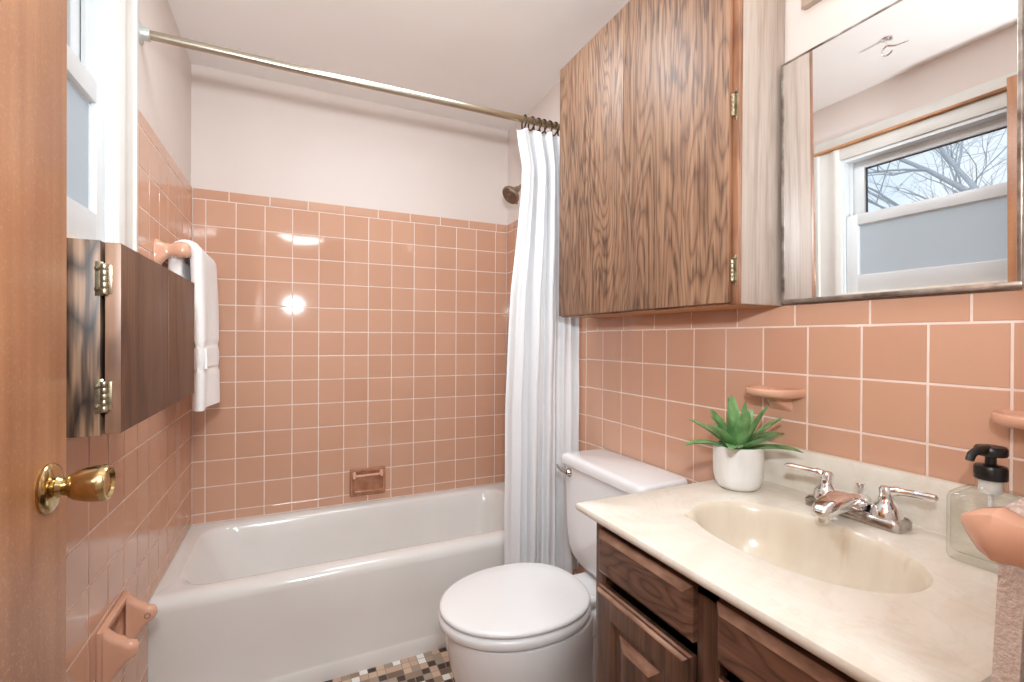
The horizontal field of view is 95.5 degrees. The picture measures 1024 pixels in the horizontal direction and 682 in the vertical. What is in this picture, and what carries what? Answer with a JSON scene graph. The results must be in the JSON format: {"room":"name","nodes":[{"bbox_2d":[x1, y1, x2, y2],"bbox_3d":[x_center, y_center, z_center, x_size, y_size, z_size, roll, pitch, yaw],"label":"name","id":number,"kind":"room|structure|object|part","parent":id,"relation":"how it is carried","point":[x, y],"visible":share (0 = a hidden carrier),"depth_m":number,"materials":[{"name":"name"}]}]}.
{"room":"bathroom","nodes":[
{"label":"bathroom","id":0,"kind":"room"},
{"bbox_2d":[66,0,191,681],"bbox_3d":[-0.933,0.004,0.912,0.146,2.300,2.200,0,0,-25],"label":"wall","id":1,"kind":"structure","parent":0,"point":[126,541],"depth_m":1.33,"materials":[{"name":"tile"}]},
{"bbox_2d":[67,0,138,251],"bbox_3d":[-0.814,-0.556,0.683,0.164,0.822,1.086,0,0,-25],"label":"window","id":2,"kind":"structure","parent":1,"relation":"in","point":[103,35],"depth_m":1.07,"materials":[{"name":"paint"}]},
{"bbox_3d":[-0.817,-0.683,0.681,0.030,0.300,0.818,0,0,-25],"label":"sash","id":3,"kind":"part","parent":2,"relation":"part of","materials":[{"name":"white"}]},
{"bbox_3d":[-0.782,-0.401,0.699,0.006,0.255,0.724,0,0,-25],"label":"pane","id":4,"kind":"part","parent":2,"relation":"part of","materials":[{"name":"white glass"}]},
{"bbox_3d":[-0.782,-0.386,0.699,0.030,0.373,0.818,0,0,-25],"label":"sash","id":5,"kind":"part","parent":2,"relation":"part of","materials":[{"name":"white"}]},
{"bbox_3d":[-0.748,-0.556,0.714,0.017,0.822,1.086,0,0,-25],"label":"casing","id":6,"kind":"part","parent":2,"relation":"part of","materials":[{"name":"paint"}]},
{"bbox_2d":[96,591,157,681],"bbox_3d":[-0.906,0.707,1.105,0.070,0.152,0.187,0,0,-25],"label":"toilet paper holder","id":7,"kind":"object","parent":1,"relation":"attached to","point":[117,643],"visible":1,"depth_m":1.04,"materials":[{"name":"pink ceramic"}]},
{"bbox_3d":[-0.932,0.707,1.092,0.012,0.152,0.187,0,0,-25],"label":"plate","id":8,"kind":"part","parent":7,"relation":"part of","materials":[{"name":"pink ceramic"}]},
{"bbox_3d":[-0.869,0.708,1.038,0.058,0.148,0.034,0,0,-25],"label":"arm","id":9,"kind":"part","parent":7,"relation":"part of","materials":[{"name":"pink ceramic"}]},
{"bbox_3d":[-0.933,0.707,1.175,0.058,0.148,0.034,0,0,-25],"label":"arm","id":10,"kind":"part","parent":7,"relation":"part of","materials":[{"name":"pink ceramic"}]},
{"bbox_2d":[66,238,193,437],"bbox_3d":[-0.764,-0.006,0.907,0.152,0.285,0.575,0,0,-25],"label":"upper cabinet","id":11,"kind":"object","parent":1,"relation":"attached to","point":[130,317],"visible":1,"depth_m":0.69,"materials":[{"name":"brown wood"}]},
{"bbox_3d":[-0.661,-0.004,0.658,0.128,0.285,0.018,0,0,-25],"label":"panel","id":12,"kind":"part","parent":11,"relation":"part of","materials":[{"name":"brown wood"}]},
{"bbox_3d":[-0.647,-0.005,0.814,0.019,0.281,0.286,0,0,-25],"label":"door","id":13,"kind":"part","parent":11,"relation":"part of","materials":[{"name":"brown wood"}]},
{"bbox_3d":[-0.765,-0.007,1.066,0.019,0.281,0.266,0,0,-25],"label":"door","id":14,"kind":"part","parent":11,"relation":"part of","materials":[{"name":"brown wood"}]},
{"bbox_2d":[153,239,190,264],"bbox_3d":[-1.155,-0.271,1.668,0.088,0.086,0.552,0,0,-25],"label":"towel bar","id":15,"kind":"object","parent":1,"relation":"attached to","point":[162,251],"visible":0.48,"depth_m":1.43,"materials":[{"name":"pink ceramic"}]},
{"bbox_2d":[168,239,219,411],"bbox_3d":[-1.122,-0.053,1.663,0.131,0.559,0.414,0,0,-25],"label":"hand towel","id":16,"kind":"object","parent":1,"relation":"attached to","point":[200,269],"visible":0.71,"depth_m":1.53,"materials":[{"name":"white fabric"}]},
{"bbox_2d":[139,20,559,130],"bbox_3d":[-0.381,-0.853,1.595,1.439,0.061,0.061,0,0,-25],"label":"shower rod","id":17,"kind":"object","parent":1,"relation":"attached to","point":[146,34],"visible":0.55,"depth_m":1.48,"materials":[{"name":"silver metal"}]},
{"bbox_2d":[521,114,526,128],"bbox_3d":[0.047,-0.845,1.795,0.010,0.058,0.044,0,0,-25],"label":"curtain ring","id":18,"kind":"object","parent":17,"relation":"hanging from","point":[525,115],"visible":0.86,"depth_m":1.78,"materials":[{"name":"brown metal"}]},
{"bbox_2d":[528,116,534,130],"bbox_3d":[0.076,-0.845,1.809,0.010,0.058,0.044,0,0,-37],"label":"curtain ring","id":19,"kind":"object","parent":17,"relation":"hanging from","point":[533,117],"visible":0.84,"depth_m":1.80,"materials":[{"name":"brown metal"}]},
{"bbox_2d":[533,118,541,130],"bbox_3d":[0.099,-0.845,1.820,0.044,0.058,0.010,1,0,45],"label":"curtain ring","id":20,"kind":"object","parent":17,"relation":"hanging from","point":[536,118],"visible":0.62,"depth_m":1.81,"materials":[{"name":"brown metal"}]},
{"bbox_2d":[504,128,578,573],"bbox_3d":[0.122,0.048,1.821,0.309,1.735,0.077,0,0,-21],"label":"shower curtain","id":21,"kind":"object","parent":17,"relation":"hanging from","point":[542,399],"visible":0.87,"depth_m":1.81,"materials":[{"name":"white fabric"}]},
{"bbox_2d":[539,119,546,133],"bbox_3d":[0.122,-0.844,1.831,0.010,0.058,0.044,0,0,-40],"label":"curtain ring","id":22,"kind":"object","parent":17,"relation":"hanging from","point":[543,119],"visible":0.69,"depth_m":1.82,"materials":[{"name":"brown metal"}]},
{"bbox_2d":[191,64,507,525],"bbox_3d":[-0.707,-0.001,2.295,1.747,2.300,0.126,0,0,-25],"label":"wall","id":23,"kind":"structure","parent":0,"point":[358,248],"depth_m":2.18,"materials":[{"name":"tile"}]},
{"bbox_2d":[350,466,384,496],"bbox_3d":[-0.700,0.673,2.249,0.165,0.130,0.080,0,0,-25],"label":"recessed soap dish","id":24,"kind":"object","parent":23,"relation":"attached to","point":[370,480],"visible":1,"depth_m":2.23,"materials":[{"name":"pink ceramic"}]},
{"bbox_2d":[325,647,454,681],"bbox_3d":[-0.224,1.206,1.252,1.727,0.100,2.440,0,0,-25],"label":"floor","id":25,"kind":"structure","parent":0,"point":[432,666],"depth_m":1.62,"materials":[{"name":"tile"}]},
{"bbox_2d":[148,483,504,681],"bbox_3d":[-0.554,0.964,1.960,1.444,0.376,0.632,0,0,-25],"label":"bathtub","id":26,"kind":"object","parent":25,"relation":"on","point":[327,593],"visible":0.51,"depth_m":1.66,"materials":[{"name":"ceramic"}]},
{"bbox_2d":[438,449,687,681],"bbox_3d":[0.115,0.778,1.405,0.686,0.758,0.439,0,0,-25],"label":"toilet","id":27,"kind":"object","parent":25,"relation":"on","point":[515,622],"visible":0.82,"depth_m":1.30,"materials":[{"name":"white ceramic"}]},
{"bbox_3d":[0.006,0.768,1.353,0.444,0.028,0.368,0,0,-25],"label":"seat","id":28,"kind":"part","parent":27,"relation":"part of","materials":[{"name":"white plastic"}]},
{"bbox_3d":[0.007,0.742,1.353,0.439,0.019,0.362,0,0,-25],"label":"lid","id":29,"kind":"part","parent":27,"relation":"part of","materials":[{"name":"white plastic"}]},
{"bbox_3d":[0.180,0.456,1.633,0.026,0.033,0.076,0,0,-25],"label":"flush lever","id":30,"kind":"part","parent":27,"relation":"part of","materials":[{"name":"silver metal"}]},
{"bbox_3d":[0.344,0.608,1.510,0.168,0.344,0.418,0,0,-25],"label":"tank","id":31,"kind":"part","parent":27,"relation":"part of","materials":[{"name":"white ceramic"}]},
{"bbox_3d":[0.344,0.418,1.509,0.185,0.036,0.438,0,0,-25],"label":"tank lid","id":32,"kind":"part","parent":27,"relation":"part of","materials":[{"name":"white ceramic"}]},
{"bbox_2d":[596,523,857,681],"bbox_3d":[0.491,0.758,0.795,0.526,0.808,0.563,0,0,-25],"label":"vanity cabinet","id":33,"kind":"object","parent":25,"relation":"on","point":[654,623],"visible":0.51,"depth_m":0.74,"materials":[{"name":"brown wood"}]},
{"bbox_3d":[0.223,0.769,0.822,0.020,0.572,0.240,0,0,-25],"label":"door","id":34,"kind":"part","parent":33,"relation":"part of","materials":[{"name":"brown wood"}]},
{"bbox_3d":[0.226,0.417,0.819,0.020,0.087,0.240,0,0,-25],"label":"drawer","id":35,"kind":"part","parent":33,"relation":"part of","materials":[{"name":"brown wood"}]},
{"bbox_3d":[0.403,0.756,1.055,0.467,0.808,0.018,0,0,-25],"label":"panel","id":36,"kind":"part","parent":33,"relation":"part of","materials":[{"name":"brown wood"}]},
{"bbox_3d":[0.345,0.771,0.561,0.020,0.572,0.240,0,0,-25],"label":"door","id":37,"kind":"part","parent":33,"relation":"part of","materials":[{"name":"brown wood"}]},
{"bbox_3d":[0.346,0.418,0.561,0.020,0.087,0.240,0,0,-25],"label":"drawer","id":38,"kind":"part","parent":33,"relation":"part of","materials":[{"name":"brown wood"}]},
{"bbox_2d":[575,441,1023,681],"bbox_3d":[0.493,0.353,0.801,0.522,0.216,0.594,0,0,-25],"label":"sink","id":39,"kind":"object","parent":33,"relation":"in","point":[873,604],"visible":0.92,"depth_m":0.74,"materials":[{"name":"stone"}]},
{"bbox_2d":[684,394,802,491],"bbox_3d":[0.523,0.230,1.063,0.252,0.207,0.220,0,0,-25],"label":"potted plant","id":40,"kind":"object","parent":39,"relation":"on","point":[738,456],"visible":1,"depth_m":1.03,"materials":[{"name":"green plant"}]},
{"bbox_3d":[0.517,0.285,1.064,0.106,0.097,0.106,0,0,-25],"label":"pot","id":41,"kind":"part","parent":40,"relation":"part of","materials":[{"name":"white ceramic"}]},
{"bbox_2d":[684,501,933,593],"bbox_3d":[0.480,0.398,0.796,0.250,0.125,0.368,0,0,-25],"label":"basin","id":42,"kind":"object","parent":39,"relation":"in","point":[833,557],"depth_m":0.85,"materials":[{"name":"beige ceramic"}]},
{"bbox_2d":[785,463,938,533],"bbox_3d":[0.647,0.296,0.883,0.183,0.078,0.177,0,0,13],"label":"faucet","id":43,"kind":"object","parent":39,"relation":"on","point":[827,501],"visible":1,"depth_m":0.84,"materials":[{"name":"silver metal"}]},
{"bbox_3d":[0.607,0.268,0.962,0.076,0.022,0.017,0,0,40],"label":"lever","id":44,"kind":"part","parent":43,"relation":"part of","materials":[{"name":"silver metal"}]},
{"bbox_3d":[0.635,0.289,0.939,0.050,0.055,0.050,0,0,-25],"label":"handle","id":45,"kind":"part","parent":43,"relation":"part of","materials":[{"name":"silver metal"}]},
{"bbox_3d":[0.614,0.302,0.871,0.136,0.039,0.058,0,0,-25],"label":"spout","id":46,"kind":"part","parent":43,"relation":"part of","materials":[{"name":"silver metal"}]},
{"bbox_3d":[0.657,0.325,0.891,0.054,0.021,0.166,0,0,-25],"label":"plate","id":47,"kind":"part","parent":43,"relation":"part of","materials":[{"name":"silver metal"}]},
{"bbox_3d":[0.673,0.294,0.899,0.017,0.043,0.017,0,0,-25],"label":"lift rod","id":48,"kind":"part","parent":43,"relation":"part of","materials":[{"name":"silver metal"}]},
{"bbox_3d":[0.679,0.290,0.844,0.050,0.055,0.050,0,0,-25],"label":"handle","id":49,"kind":"part","parent":43,"relation":"part of","materials":[{"name":"silver metal"}]},
{"bbox_3d":[0.696,0.269,0.812,0.018,0.022,0.076,0,0,-25],"label":"lever","id":50,"kind":"part","parent":43,"relation":"part of","materials":[{"name":"silver metal"}]},
{"bbox_2d":[946,444,1015,563],"bbox_3d":[0.716,0.246,0.699,0.092,0.180,0.081,0,0,-25],"label":"soap dispenser","id":51,"kind":"object","parent":39,"relation":"on","point":[991,476],"visible":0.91,"depth_m":0.69,"materials":[{"name":"clear glass"}]},
{"bbox_2d":[168,0,629,130],"bbox_3d":[0.064,-1.190,0.598,2.840,0.100,3.840,0,0,-25],"label":"ceiling","id":52,"kind":"structure","parent":0,"point":[503,55],"depth_m":1.78,"materials":[{"name":"paint"}]},
{"bbox_2d":[506,0,1023,574],"bbox_3d":[0.524,0.009,1.527,0.146,2.300,2.320,0,0,-25],"label":"wall","id":53,"kind":"structure","parent":0,"point":[909,383],"depth_m":1.02,"materials":[{"name":"tile"}]},
{"bbox_2d":[502,184,520,203],"bbox_3d":[0.035,-0.729,2.231,0.161,0.152,0.094,0,0,-25],"label":"shower","id":54,"kind":"object","parent":53,"relation":"attached to","point":[510,193],"visible":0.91,"depth_m":2.20,"materials":[{"name":"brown metal"}]},
{"bbox_2d":[559,0,784,317],"bbox_3d":[0.408,-0.537,1.407,0.168,0.906,0.757,0,0,-25],"label":"wall cabinet","id":55,"kind":"object","parent":53,"relation":"attached to","point":[670,191],"visible":1,"depth_m":1.19,"materials":[{"name":"brown wood"}]},
{"bbox_3d":[0.257,-0.541,1.547,0.013,0.902,0.364,0,0,-25],"label":"door","id":56,"kind":"part","parent":55,"relation":"part of","materials":[{"name":"brown wood"}]},
{"bbox_3d":[0.418,-0.093,1.414,0.141,0.016,0.721,0,0,-25],"label":"panel","id":57,"kind":"part","parent":55,"relation":"part of","materials":[{"name":"brown wood"}]},
{"bbox_3d":[0.413,-0.539,1.212,0.013,0.902,0.372,0,0,-25],"label":"door","id":58,"kind":"part","parent":55,"relation":"part of","materials":[{"name":"brown wood"}]},
{"bbox_3d":[0.576,-0.535,1.078,0.141,0.902,0.018,0,0,-25],"label":"panel","id":59,"kind":"part","parent":55,"relation":"part of","materials":[{"name":"brown wood"}]},
{"bbox_3d":[0.433,0.265,1.555,0.007,1.783,2.181,0,0,-25],"label":"tile panel","id":60,"kind":"part","parent":53,"relation":"part of","materials":[{"name":"pink tile"}]},
{"bbox_2d":[745,385,805,410],"bbox_3d":[0.600,0.137,1.089,0.086,0.055,0.122,0,0,-25],"label":"soap shelf","id":61,"kind":"object","parent":53,"relation":"attached to","point":[779,398],"visible":0.99,"depth_m":1.08,"materials":[{"name":"pink ceramic"}]},
{"bbox_3d":[0.600,0.121,1.089,0.086,0.024,0.122,0,0,-25],"label":"dish","id":62,"kind":"part","parent":61,"relation":"part of","materials":[{"name":"pink ceramic"}]},
{"bbox_2d":[802,0,820,9],"bbox_3d":[0.703,-0.814,0.844,0.124,0.126,0.420,0,0,-25],"label":"vanity light","id":63,"kind":"object","parent":53,"relation":"attached to","point":[806,4],"visible":1,"depth_m":1.04,"materials":[{"name":"silver metal"}]},
{"bbox_2d":[759,441,1023,542],"bbox_3d":[0.721,0.293,0.901,0.024,0.094,0.580,0,0,-25],"label":"backsplash","id":64,"kind":"structure","parent":53,"relation":"attached to","point":[943,516],"depth_m":0.87,"materials":[{"name":"stone"}]},
{"bbox_2d":[781,0,1023,303],"bbox_3d":[0.716,-0.363,0.906,0.016,0.554,0.397,-1,1,-25],"label":"mirror","id":65,"kind":"object","parent":53,"relation":"attached to","point":[902,129],"visible":1,"depth_m":0.86,"materials":[{"name":"silver"}]},
{"bbox_2d":[991,409,1023,429],"bbox_3d":[0.786,0.139,0.690,0.086,0.055,0.122,0,0,-25],"label":"soap shelf","id":66,"kind":"object","parent":53,"relation":"attached to","point":[1013,419],"visible":1,"depth_m":0.71,"materials":[{"name":"pink ceramic"}]},
{"bbox_3d":[0.210,0.013,0.166,1.587,2.300,0.120,0,0,-25],"label":"wall","id":67,"kind":"structure","parent":0,"visible":0},
{"bbox_2d":[0,0,114,681],"bbox_3d":[-0.411,0.120,0.297,0.092,2.053,0.638,0,0,-25],"label":"door","id":68,"kind":"structure","parent":67,"relation":"in","point":[35,486],"depth_m":0.51,"materials":[{"name":"brown wood"}]},
{"bbox_3d":[-0.499,0.169,0.551,0.037,0.043,0.043,0,0,-25],"label":"knob","id":69,"kind":"part","parent":68,"relation":"part of","materials":[{"name":"gold metal"}]},
{"bbox_2d":[960,507,1023,568],"bbox_3d":[0.628,0.180,0.478,0.509,0.080,0.087,0,0,-25],"label":"towel bar","id":70,"kind":"object","parent":67,"relation":"attached to","point":[997,533],"visible":1,"depth_m":0.39,"materials":[{"name":"pink ceramic"}]},
{"bbox_2d":[991,498,1023,681],"bbox_3d":[0.626,0.442,0.488,0.416,0.605,0.073,0,0,-25],"label":"bath towel","id":71,"kind":"object","parent":70,"relation":"hanging from","point":[1008,647],"visible":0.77,"depth_m":0.42,"materials":[{"name":"pink fabric"}]}
]}

